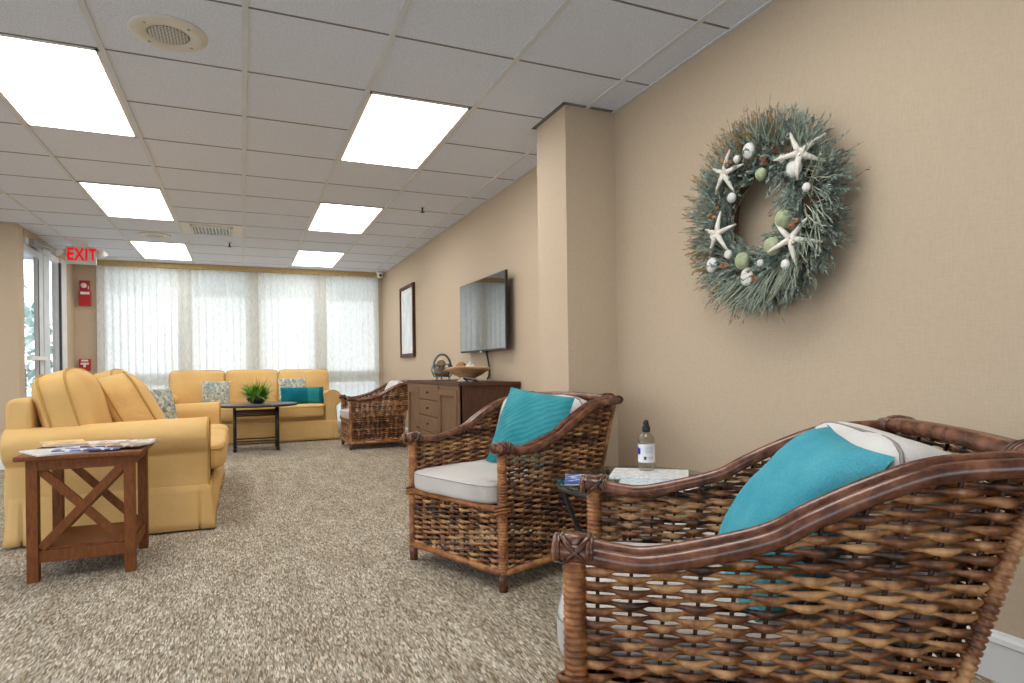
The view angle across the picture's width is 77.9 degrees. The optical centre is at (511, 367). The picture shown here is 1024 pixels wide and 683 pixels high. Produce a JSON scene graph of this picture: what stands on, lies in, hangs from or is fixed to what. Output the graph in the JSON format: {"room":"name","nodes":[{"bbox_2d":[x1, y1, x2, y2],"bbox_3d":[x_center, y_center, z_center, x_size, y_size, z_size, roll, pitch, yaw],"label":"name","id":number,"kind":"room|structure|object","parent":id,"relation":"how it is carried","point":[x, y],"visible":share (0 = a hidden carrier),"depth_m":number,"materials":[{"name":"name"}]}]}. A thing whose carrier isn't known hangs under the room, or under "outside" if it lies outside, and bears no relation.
{"room":"lobby lounge","nodes":[
{"label":"lobby lounge","id":0,"kind":"room"},
{"bbox_2d":[0,222,24,439],"bbox_3d":[-6.407,-0.199,5.796,3.150,2.444,0.220,-1,0,-23],"label":"wall","id":1,"kind":"structure","parent":0,"point":[12,324],"depth_m":6.29,"materials":[{"name":"beige paint"}]},
{"bbox_2d":[0,458,3,469],"bbox_3d":[-6.345,0.950,5.685,3.150,0.146,0.021,-1,0,-23],"label":"baseboard","id":2,"kind":"structure","parent":1,"relation":"attached to","point":[1,464],"depth_m":6.24,"materials":[{"name":"white paint"}]},
{"bbox_2d":[23,228,73,367],"bbox_3d":[-5.487,-0.211,7.502,0.120,2.444,2.200,-1,0,-23],"label":"wall","id":3,"kind":"structure","parent":0,"point":[69,267],"depth_m":8.16,"materials":[{"name":"beige paint"}]},
{"bbox_2d":[23,236,53,378],"bbox_3d":[-5.190,-0.182,6.965,0.205,2.380,0.980,-1,0,-23],"label":"door","id":4,"kind":"structure","parent":3,"relation":"in","point":[41,288],"depth_m":7.08,"materials":[{"name":"metal"}]},
{"bbox_2d":[49,254,67,371],"bbox_3d":[-5.564,-0.168,7.714,0.102,2.360,0.690,-1,0,-23],"label":"window","id":5,"kind":"structure","parent":3,"relation":"in","point":[58,266],"depth_m":7.80,"materials":[{"name":"white paint"}]},
{"bbox_2d":[73,264,382,385],"bbox_3d":[-3.991,-0.230,9.236,4.190,2.444,0.180,-1,0,-23],"label":"wall","id":6,"kind":"structure","parent":0,"point":[85,317],"depth_m":8.44,"materials":[{"name":"beige paint"}]},
{"bbox_2d":[78,280,91,305],"bbox_3d":[-5.661,-0.992,8.385,0.140,0.330,0.087,-1,0,-23],"label":"fire alarm","id":7,"kind":"object","parent":6,"relation":"attached to","point":[84,293],"visible":1,"depth_m":8.38,"materials":[{"name":"red plastic"}]},
{"bbox_2d":[79,359,90,370],"bbox_3d":[-5.664,-0.036,8.396,0.130,0.160,0.056,-1,0,-23],"label":"station","id":8,"kind":"object","parent":6,"relation":"attached to","point":[85,364],"visible":0.83,"depth_m":8.38,"materials":[{"name":"red plastic"}]},
{"bbox_2d":[246,397,266,403],"bbox_3d":[-3.047,0.389,7.559,0.244,0.075,0.244,-1,0,-23],"label":"bowl","id":9,"kind":"object","parent":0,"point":[257,400],"depth_m":7.48,"materials":[{"name":"ceramic"}]},
{"bbox_2d":[0,0,775,272],"bbox_3d":[-2.788,-1.515,2.599,7.340,0.106,13.350,-1,0,-23],"label":"ceiling","id":10,"kind":"structure","parent":0,"point":[250,129],"depth_m":3.53,"materials":[{"name":"tile"}]},
{"bbox_2d":[0,33,137,137],"bbox_3d":[-2.420,-1.472,3.375,0.584,0.009,1.203,-1,0,-23],"label":"recessed light","id":11,"kind":"object","parent":10,"relation":"in","point":[48,84],"visible":1,"depth_m":3.32,"materials":[{"name":"white paint"}]},
{"bbox_2d":[53,241,107,264],"bbox_3d":[-4.933,-1.318,7.239,0.518,0.264,0.119,-1,0,-26],"label":"exit sign","id":12,"kind":"object","parent":10,"relation":"hanging from","point":[81,253],"visible":1,"depth_m":7.23,"materials":[{"name":"white plastic"}]},
{"bbox_2d":[53,247,64,255],"bbox_3d":[-5.123,-1.305,7.154,0.108,0.101,0.095,-1,0,5],"label":"lamp","id":13,"kind":"object","parent":12,"relation":"attached to","point":[57,251],"depth_m":7.12,"materials":[{"name":"white plastic"}]},
{"bbox_2d":[96,250,107,257],"bbox_3d":[-4.757,-1.314,7.347,0.095,0.091,0.098,-1,0,14],"label":"lamp","id":14,"kind":"object","parent":12,"relation":"attached to","point":[100,254],"depth_m":7.31,"materials":[{"name":"white plastic"}]},
{"bbox_2d":[76,181,174,220],"bbox_3d":[-3.374,-1.460,5.619,0.584,0.009,1.203,-1,0,-23],"label":"recessed light","id":15,"kind":"object","parent":10,"relation":"in","point":[123,201],"visible":1,"depth_m":5.53,"materials":[{"name":"white paint"}]},
{"bbox_2d":[138,232,170,238],"bbox_3d":[-3.912,-1.446,6.929,0.316,0.016,0.316,-1,0,-23],"label":"ceiling speaker","id":16,"kind":"object","parent":10,"relation":"attached to","point":[155,235],"visible":1,"depth_m":6.89,"materials":[{"name":"beige plastic"}]},
{"bbox_2d":[146,235,163,237],"bbox_3d":[-3.912,-1.441,6.929,0.170,0.006,0.170,-1,0,-23],"label":"grille","id":17,"kind":"object","parent":16,"relation":"attached to","point":[147,236],"depth_m":6.94,"materials":[{"name":"beige metal"}]},
{"bbox_2d":[129,241,192,260],"bbox_3d":[-4.329,-1.447,7.863,0.584,0.009,1.203,-1,0,-23],"label":"recessed light","id":18,"kind":"object","parent":10,"relation":"in","point":[150,250],"visible":1,"depth_m":7.80,"materials":[{"name":"white paint"}]},
{"bbox_2d":[127,13,207,51],"bbox_3d":[-1.522,-1.477,2.806,0.316,0.016,0.316,-1,0,-23],"label":"ceiling speaker","id":19,"kind":"object","parent":10,"relation":"attached to","point":[162,31],"visible":1,"depth_m":2.78,"materials":[{"name":"beige plastic"}]},
{"bbox_2d":[147,25,189,44],"bbox_3d":[-1.522,-1.472,2.806,0.170,0.006,0.170,-1,0,-23],"label":"grille","id":20,"kind":"object","parent":19,"relation":"attached to","point":[156,34],"depth_m":2.80,"materials":[{"name":"beige metal"}]},
{"bbox_2d":[179,221,241,236],"bbox_3d":[-3.171,-1.454,6.699,0.582,0.022,0.582,-1,0,-23],"label":"ceiling vent","id":21,"kind":"object","parent":10,"relation":"in","point":[187,227],"visible":1,"depth_m":6.64,"materials":[{"name":"beige metal"}]},
{"bbox_2d":[95,260,383,427],"bbox_3d":[-3.766,-0.257,9.158,3.825,2.392,0.120,-1,0,-23],"label":"vertical blind","id":22,"kind":"object","parent":10,"relation":"hanging from","point":[155,320],"visible":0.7,"depth_m":9.08,"materials":[{"name":"fabric"}]},
{"bbox_2d":[291,250,344,266],"bbox_3d":[-2.646,-1.469,8.579,0.584,0.009,1.203,-1,0,-23],"label":"recessed light","id":23,"kind":"object","parent":10,"relation":"in","point":[302,258],"visible":1,"depth_m":8.51,"materials":[{"name":"white paint"}]},
{"bbox_2d":[307,202,383,233],"bbox_3d":[-1.692,-1.482,6.335,0.584,0.009,1.203,-1,0,-23],"label":"recessed light","id":24,"kind":"object","parent":10,"relation":"in","point":[328,217],"visible":1,"depth_m":6.26,"materials":[{"name":"white paint"}]},
{"bbox_2d":[376,271,383,278],"bbox_3d":[-2.026,-1.423,9.715,0.110,0.110,0.119,-1,0,-23],"label":"security camera","id":25,"kind":"object","parent":10,"relation":"attached to","point":[379,273],"visible":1,"depth_m":9.68,"materials":[{"name":"white plastic"}]},
{"bbox_2d":[339,92,471,168],"bbox_3d":[-0.737,-1.494,4.091,0.584,0.009,1.203,-1,0,-23],"label":"recessed light","id":26,"kind":"object","parent":10,"relation":"in","point":[389,130],"visible":1,"depth_m":3.98,"materials":[{"name":"white paint"}]},
{"bbox_2d":[0,430,997,682],"bbox_3d":[-2.801,1.002,2.579,7.240,0.050,13.350,-1,0,-23],"label":"floor","id":27,"kind":"structure","parent":0,"point":[305,573],"depth_m":2.61,"materials":[{"name":"carpet"}]},
{"bbox_2d":[12,440,155,583],"bbox_3d":[-2.072,0.680,3.130,0.496,0.574,0.550,-1,0,-23],"label":"side table","id":28,"kind":"object","parent":27,"relation":"on","point":[104,538],"visible":0.93,"depth_m":2.96,"materials":[{"name":"brown wood"}]},
{"bbox_2d":[19,447,88,456],"bbox_3d":[-2.139,0.390,2.957,0.270,0.008,0.201,-1,0,38],"label":"magazine","id":29,"kind":"object","parent":28,"relation":"on","point":[46,451],"visible":0.79,"depth_m":2.90,"materials":[{"name":"paper"}]},
{"bbox_2d":[51,445,122,451],"bbox_3d":[-2.006,0.382,3.029,0.270,0.008,0.201,-1,0,-16],"label":"magazine","id":30,"kind":"object","parent":29,"relation":"on","point":[67,448],"visible":0.73,"depth_m":2.96,"materials":[{"name":"paper"}]},
{"bbox_2d":[80,441,158,446],"bbox_3d":[-1.923,0.374,3.114,0.270,0.008,0.201,-1,0,-2],"label":"magazine","id":31,"kind":"object","parent":30,"relation":"on","point":[106,443],"visible":1,"depth_m":3.08,"materials":[{"name":"paper"}]},
{"bbox_2d":[40,521,142,549],"bbox_3d":[-2.071,0.825,3.130,0.384,0.015,0.410,-1,0,-23],"label":"shelf","id":32,"kind":"object","parent":28,"relation":"attached to","point":[86,537],"depth_m":3.01,"materials":[{"name":"brown wood"}]},
{"bbox_2d":[129,438,155,440],"bbox_3d":[-2.022,0.389,3.310,0.270,0.008,0.201,-1,0,-28],"label":"magazine","id":33,"kind":"object","parent":28,"relation":"on","point":[151,439],"visible":0.2,"depth_m":3.38,"materials":[{"name":"paper"}]},
{"bbox_2d":[57,439,128,446],"bbox_3d":[-2.127,0.383,3.222,0.270,0.008,0.201,-1,0,-19],"label":"magazine","id":34,"kind":"object","parent":33,"relation":"on","point":[89,442],"visible":0.39,"depth_m":3.26,"materials":[{"name":"paper"}]},
{"bbox_2d":[40,439,87,446],"bbox_3d":[-2.249,0.377,3.176,0.181,0.008,0.250,-1,0,-40],"label":"magazine","id":35,"kind":"object","parent":34,"relation":"on","point":[74,441],"visible":0.99,"depth_m":3.14,"materials":[{"name":"paper"}]},
{"bbox_2d":[0,368,228,548],"bbox_3d":[-2.642,0.482,4.567,1.094,0.962,2.221,-1,0,-23],"label":"sofa","id":36,"kind":"object","parent":27,"relation":"on","point":[186,470],"visible":0.7,"depth_m":3.62,"materials":[{"name":"yellow fabric"}]},
{"bbox_2d":[33,369,111,427],"bbox_3d":[-2.630,0.277,3.821,0.343,0.538,0.684,-1,0,-23],"label":"cushion","id":37,"kind":"object","parent":36,"relation":"on","point":[67,398],"depth_m":3.54,"materials":[{"name":"yellow fabric"}]},
{"bbox_2d":[93,370,124,376],"bbox_3d":[-3.166,0.282,5.088,0.343,0.533,0.672,-1,0,-23],"label":"cushion","id":38,"kind":"object","parent":36,"relation":"on","point":[112,371],"depth_m":4.84,"materials":[{"name":"yellow fabric"}]},
{"bbox_2d":[95,371,165,421],"bbox_3d":[-2.616,0.319,4.383,0.476,0.596,0.571,-1,0,-37],"label":"cushion","id":39,"kind":"object","parent":36,"relation":"on","point":[127,398],"visible":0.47,"depth_m":4.15,"materials":[{"name":"yellow fabric"}]},
{"bbox_2d":[149,388,177,418],"bbox_3d":[-2.740,0.321,4.862,0.177,0.329,0.340,-1,0,29],"label":"throw pillow","id":40,"kind":"object","parent":36,"relation":"on","point":[164,397],"visible":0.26,"depth_m":4.90,"materials":[{"name":"fabric"}]},
{"bbox_2d":[211,424,228,470],"bbox_3d":[-2.530,0.571,4.615,0.849,0.208,1.794,-1,0,-23],"label":"seat cushion","id":41,"kind":"object","parent":36,"relation":"on","point":[219,432],"depth_m":4.15,"materials":[{"name":"yellow fabric"}]},
{"bbox_2d":[169,369,340,444],"bbox_3d":[-3.518,0.500,8.590,2.221,0.950,1.094,-1,0,-23],"label":"sofa","id":42,"kind":"object","parent":27,"relation":"on","point":[305,421],"visible":0.63,"depth_m":8.44,"materials":[{"name":"yellow fabric"}]},
{"bbox_2d":[169,371,224,403],"bbox_3d":[-4.248,0.313,8.572,0.696,0.547,0.371,-1,0,-23],"label":"cushion","id":43,"kind":"object","parent":42,"relation":"on","point":[186,385],"depth_m":8.41,"materials":[{"name":"yellow fabric"}]},
{"bbox_2d":[202,381,230,402],"bbox_3d":[-3.887,0.337,8.319,0.350,0.327,0.162,-1,0,-23],"label":"throw pillow","id":44,"kind":"object","parent":42,"relation":"on","point":[211,391],"visible":0.89,"depth_m":8.28,"materials":[{"name":"fabric"}]},
{"bbox_2d":[226,370,278,402],"bbox_3d":[-3.622,0.303,8.834,0.689,0.543,0.360,-1,0,-23],"label":"cushion","id":45,"kind":"object","parent":42,"relation":"on","point":[237,377],"depth_m":8.73,"materials":[{"name":"yellow fabric"}]},
{"bbox_2d":[221,403,324,420],"bbox_3d":[-3.469,0.583,8.480,1.794,0.208,0.849,-1,0,-23],"label":"seat cushion","id":46,"kind":"object","parent":42,"relation":"on","point":[305,411],"depth_m":8.29,"materials":[{"name":"yellow fabric"}]},
{"bbox_2d":[278,378,305,400],"bbox_3d":[-3.037,0.311,8.759,0.386,0.346,0.166,-1,0,-19],"label":"throw pillow","id":47,"kind":"object","parent":42,"relation":"on","point":[298,382],"visible":0.44,"depth_m":8.72,"materials":[{"name":"fabric"}]},
{"bbox_2d":[280,387,323,403],"bbox_3d":[-2.844,0.375,8.589,0.561,0.223,0.140,-1,0,-24],"label":"lumbar pillow","id":48,"kind":"object","parent":42,"relation":"on","point":[301,395],"visible":0.94,"depth_m":8.54,"materials":[{"name":"teal fabric"}]},
{"bbox_2d":[279,369,327,390],"bbox_3d":[-2.995,0.289,9.102,0.684,0.544,0.370,-1,0,-23],"label":"cushion","id":49,"kind":"object","parent":42,"relation":"on","point":[314,377],"depth_m":9.03,"materials":[{"name":"yellow fabric"}]},
{"bbox_2d":[221,401,297,452],"bbox_3d":[-3.060,0.703,7.573,0.950,0.553,0.950,-1,0,-23],"label":"coffee table","id":50,"kind":"object","parent":27,"relation":"on","point":[266,404],"visible":0.84,"depth_m":7.48,"materials":[{"name":"wood"}]},
{"bbox_2d":[235,376,280,403],"bbox_3d":[-3.053,0.256,7.559,0.619,0.342,0.549,-1,0,-23],"label":"potted plant","id":51,"kind":"object","parent":50,"relation":"on","point":[257,394],"visible":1,"depth_m":7.47,"materials":[{"name":"green plant"}]},
{"bbox_2d":[339,380,407,449],"bbox_3d":[-1.657,0.558,7.855,0.886,0.806,0.734,-1,0,-23],"label":"rattan armchair","id":52,"kind":"object","parent":27,"relation":"on","point":[386,410],"visible":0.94,"depth_m":7.56,"materials":[{"name":"brown wicker"}]},
{"bbox_2d":[340,408,395,418],"bbox_3d":[-1.768,0.561,7.808,0.644,0.130,0.627,-1,0,-23],"label":"seat cushion","id":53,"kind":"object","parent":52,"relation":"on","point":[345,413],"depth_m":7.51,"materials":[{"name":"white fabric"}]},
{"bbox_2d":[383,380,407,409],"bbox_3d":[-1.466,0.355,7.939,0.282,0.397,0.596,-1,0,-23],"label":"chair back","id":54,"kind":"object","parent":52,"relation":"on","point":[392,383],"depth_m":7.65,"materials":[{"name":"brown wicker"}]},
{"bbox_2d":[407,379,520,466],"bbox_3d":[-0.497,0.531,5.673,0.546,0.830,1.635,-1,0,-23],"label":"base cabinet","id":55,"kind":"object","parent":27,"relation":"on","point":[435,407],"visible":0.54,"depth_m":5.16,"materials":[{"name":"brown wood"}]},
{"bbox_2d":[407,379,520,386],"bbox_3d":[-0.490,0.130,5.678,0.521,0.028,1.635,-1,0,-23],"label":"countertop","id":56,"kind":"structure","parent":55,"relation":"on","point":[446,382],"depth_m":5.05,"materials":[{"name":"brown wood"}]},
{"bbox_2d":[431,353,452,379],"bbox_3d":[-0.661,-0.008,6.000,0.210,0.258,0.210,-1,0,15],"label":"wire basket","id":57,"kind":"object","parent":56,"relation":"on","point":[440,354],"visible":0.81,"depth_m":5.94,"materials":[{"name":"metal"}]},
{"bbox_2d":[435,369,442,375],"bbox_3d":[-0.693,0.044,6.024,0.092,0.084,0.092,-1,0,-23],"label":"decorative ball","id":58,"kind":"object","parent":57,"relation":"in","point":[436,370],"visible":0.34,"depth_m":5.99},
{"bbox_2d":[437,360,445,367],"bbox_3d":[-0.671,-0.033,5.996,0.092,0.084,0.092,-1,0,-23],"label":"decorative ball","id":59,"kind":"object","parent":57,"relation":"in","point":[439,361],"visible":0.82,"depth_m":5.96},
{"bbox_2d":[442,367,449,375],"bbox_3d":[-0.628,0.038,5.976,0.092,0.084,0.092,-1,0,-23],"label":"decorative ball","id":60,"kind":"object","parent":57,"relation":"in","point":[443,370],"visible":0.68,"depth_m":5.94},
{"bbox_2d":[444,366,490,381],"bbox_3d":[-0.343,0.050,5.275,0.361,0.130,0.671,-1,0,-23],"label":"shell bowl","id":61,"kind":"object","parent":56,"relation":"on","point":[471,372],"visible":0.97,"depth_m":5.16,"materials":[{"name":"beige ceramic"}]},
{"bbox_2d":[456,362,465,365],"bbox_3d":[-0.437,0.001,5.422,0.104,0.104,0.104,-1,0,-23],"label":"decorative ball","id":62,"kind":"object","parent":61,"relation":"in","point":[458,363],"visible":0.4,"depth_m":5.39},
{"bbox_2d":[463,378,478,381],"bbox_3d":[-0.313,0.096,5.030,0.132,0.036,0.118,-1,0,-23],"label":"cable","id":63,"kind":"object","parent":56,"relation":"on","point":[465,379],"visible":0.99,"depth_m":5.02,"materials":[{"name":"black plastic"}]},
{"bbox_2d":[402,391,623,592],"bbox_3d":[0.015,0.537,3.162,0.886,0.806,0.734,-1,0,-44],"label":"rattan armchair","id":64,"kind":"object","parent":27,"relation":"on","point":[501,492],"visible":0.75,"depth_m":2.90,"materials":[{"name":"brown wicker"}]},
{"bbox_2d":[414,459,577,503],"bbox_3d":[-0.072,0.539,3.079,0.644,0.130,0.627,-1,0,-44],"label":"seat cushion","id":65,"kind":"object","parent":64,"relation":"on","point":[475,481],"depth_m":2.87,"materials":[{"name":"white fabric"}]},
{"bbox_2d":[486,387,574,472],"bbox_3d":[0.083,0.306,3.098,0.213,0.414,0.450,-1,0,-44],"label":"throw pillow","id":66,"kind":"object","parent":64,"relation":"on","point":[526,416],"visible":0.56,"depth_m":3.04,"materials":[{"name":"teal fabric"}]},
{"bbox_2d":[498,394,595,470],"bbox_3d":[0.165,0.333,3.309,0.282,0.397,0.596,-1,0,-44],"label":"cushion","id":67,"kind":"object","parent":64,"relation":"on","point":[580,399],"depth_m":3.10,"materials":[{"name":"teal fabric"}]},
{"bbox_2d":[556,469,719,540],"bbox_3d":[0.460,0.672,2.311,0.600,0.535,0.600,-1,0,-23],"label":"glass table","id":68,"kind":"object","parent":27,"relation":"on","point":[565,491],"visible":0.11,"depth_m":2.28,"materials":[{"name":"metal"}]},
{"bbox_2d":[565,474,601,485],"bbox_3d":[0.262,0.403,2.283,0.141,0.008,0.200,-1,0,6],"label":"magazine","id":69,"kind":"object","parent":68,"relation":"on","point":[570,479],"visible":0.52,"depth_m":2.27,"materials":[{"name":"paper"}]},
{"bbox_2d":[609,468,687,478],"bbox_3d":[0.516,0.399,2.374,0.280,0.010,0.211,-1,0,15],"label":"magazine","id":70,"kind":"object","parent":68,"relation":"on","point":[617,473],"visible":0.8,"depth_m":2.35,"materials":[{"name":"paper"}]},
{"bbox_2d":[638,420,654,462],"bbox_3d":[0.517,0.297,2.435,0.065,0.193,0.065,-1,0,-23],"label":"spray bottle","id":71,"kind":"object","parent":70,"relation":"on","point":[646,451],"visible":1,"depth_m":2.41,"materials":[{"name":"plastic"}]},
{"bbox_2d":[619,478,696,491],"bbox_3d":[0.497,0.400,2.165,0.260,0.008,0.201,-1,0,15],"label":"magazine","id":72,"kind":"object","parent":68,"relation":"on","point":[633,481],"visible":0.27,"depth_m":2.21,"materials":[{"name":"paper"}]},
{"bbox_2d":[551,415,1023,682],"bbox_3d":[0.561,0.529,1.434,0.886,0.806,0.734,-1,0,11],"label":"rattan armchair","id":73,"kind":"object","parent":27,"relation":"on","point":[650,609],"visible":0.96,"depth_m":1.11,"materials":[{"name":"brown wicker"}]},
{"bbox_2d":[555,541,896,682],"bbox_3d":[0.442,0.532,1.456,0.644,0.130,0.627,-1,0,11],"label":"seat cushion","id":74,"kind":"object","parent":73,"relation":"on","point":[861,632],"depth_m":1.16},
{"bbox_2d":[719,427,894,621],"bbox_3d":[0.609,0.319,1.373,0.306,0.358,0.429,-1,0,15],"label":"throw pillow","id":75,"kind":"object","parent":73,"relation":"on","point":[817,462],"visible":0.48,"depth_m":1.25,"materials":[{"name":"teal fabric"}]},
{"bbox_2d":[812,421,981,644],"bbox_3d":[0.766,0.326,1.396,0.282,0.397,0.596,-1,0,11],"label":"cushion","id":76,"kind":"object","parent":73,"relation":"on","point":[874,436],"depth_m":1.16,"materials":[{"name":"white fabric"}]},
{"bbox_2d":[638,442,654,462],"bbox_3d":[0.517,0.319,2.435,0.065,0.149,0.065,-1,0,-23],"label":"label","id":77,"kind":"object","parent":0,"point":[646,451],"depth_m":2.41,"materials":[{"name":"white paper"}]},
{"bbox_2d":[382,0,1023,638],"bbox_3d":[0.419,-0.287,3.956,0.446,2.444,13.350,-1,0,-23],"label":"wall","id":78,"kind":"structure","parent":0,"point":[920,316],"depth_m":2.61,"materials":[{"name":"beige paint"}]},
{"bbox_2d":[399,282,415,357],"bbox_3d":[-1.393,-0.617,8.419,0.035,0.950,0.740,-1,0,-23],"label":"framed picture","id":79,"kind":"object","parent":78,"relation":"attached to","point":[406,293],"visible":1,"depth_m":8.38,"materials":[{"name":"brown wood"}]},
{"bbox_2d":[402,292,411,348],"bbox_3d":[-1.394,-0.617,8.419,0.002,0.710,0.520,-1,0,-23],"label":"print","id":80,"kind":"object","parent":79,"relation":"attached to","point":[407,296],"depth_m":8.42},
{"bbox_2d":[460,269,508,379],"bbox_3d":[-0.237,-0.340,5.633,0.096,0.898,1.160,-1,0,-23],"label":"television","id":81,"kind":"object","parent":78,"relation":"attached to","point":[484,301],"visible":0.94,"depth_m":5.51,"materials":[{"name":"black plastic"}]},
{"bbox_2d":[405,427,1023,682],"bbox_3d":[0.398,0.862,3.859,0.347,0.146,13.200,-1,0,-23],"label":"baseboard","id":82,"kind":"structure","parent":78,"relation":"attached to","point":[1002,661],"depth_m":1.85,"materials":[{"name":"white paint"}]},
{"bbox_2d":[678,96,870,325],"bbox_3d":[0.978,-0.624,2.561,0.252,0.924,0.959,-1,0,-23],"label":"wreath","id":83,"kind":"object","parent":78,"relation":"attached to","point":[797,164],"visible":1,"depth_m":2.46,"materials":[{"name":"plant"}]},
{"label":"outside","id":84,"kind":"structure","parent":0,"visible":0},
{"bbox_3d":[-2.922,1.068,6.902,60.000,0.060,75.000,-1,0,-23],"label":"ground","id":85,"kind":"structure","parent":84,"visible":0},
{"bbox_2d":[24,279,32,354],"bbox_3d":[-12.367,-1.039,14.766,2.270,4.407,2.179,-1,0,-23],"label":"tree","id":86,"kind":"object","parent":85,"relation":"on","point":[25,286],"visible":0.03,"depth_m":15.38,"materials":[{"name":"green plant"}]},
{"bbox_2d":[24,298,52,397],"bbox_3d":[-9.502,-0.138,12.250,1.872,2.536,1.905,-1,0,8],"label":"tree","id":87,"kind":"object","parent":85,"relation":"on","point":[28,310],"visible":0.12,"depth_m":12.19,"materials":[{"name":"green plant"}]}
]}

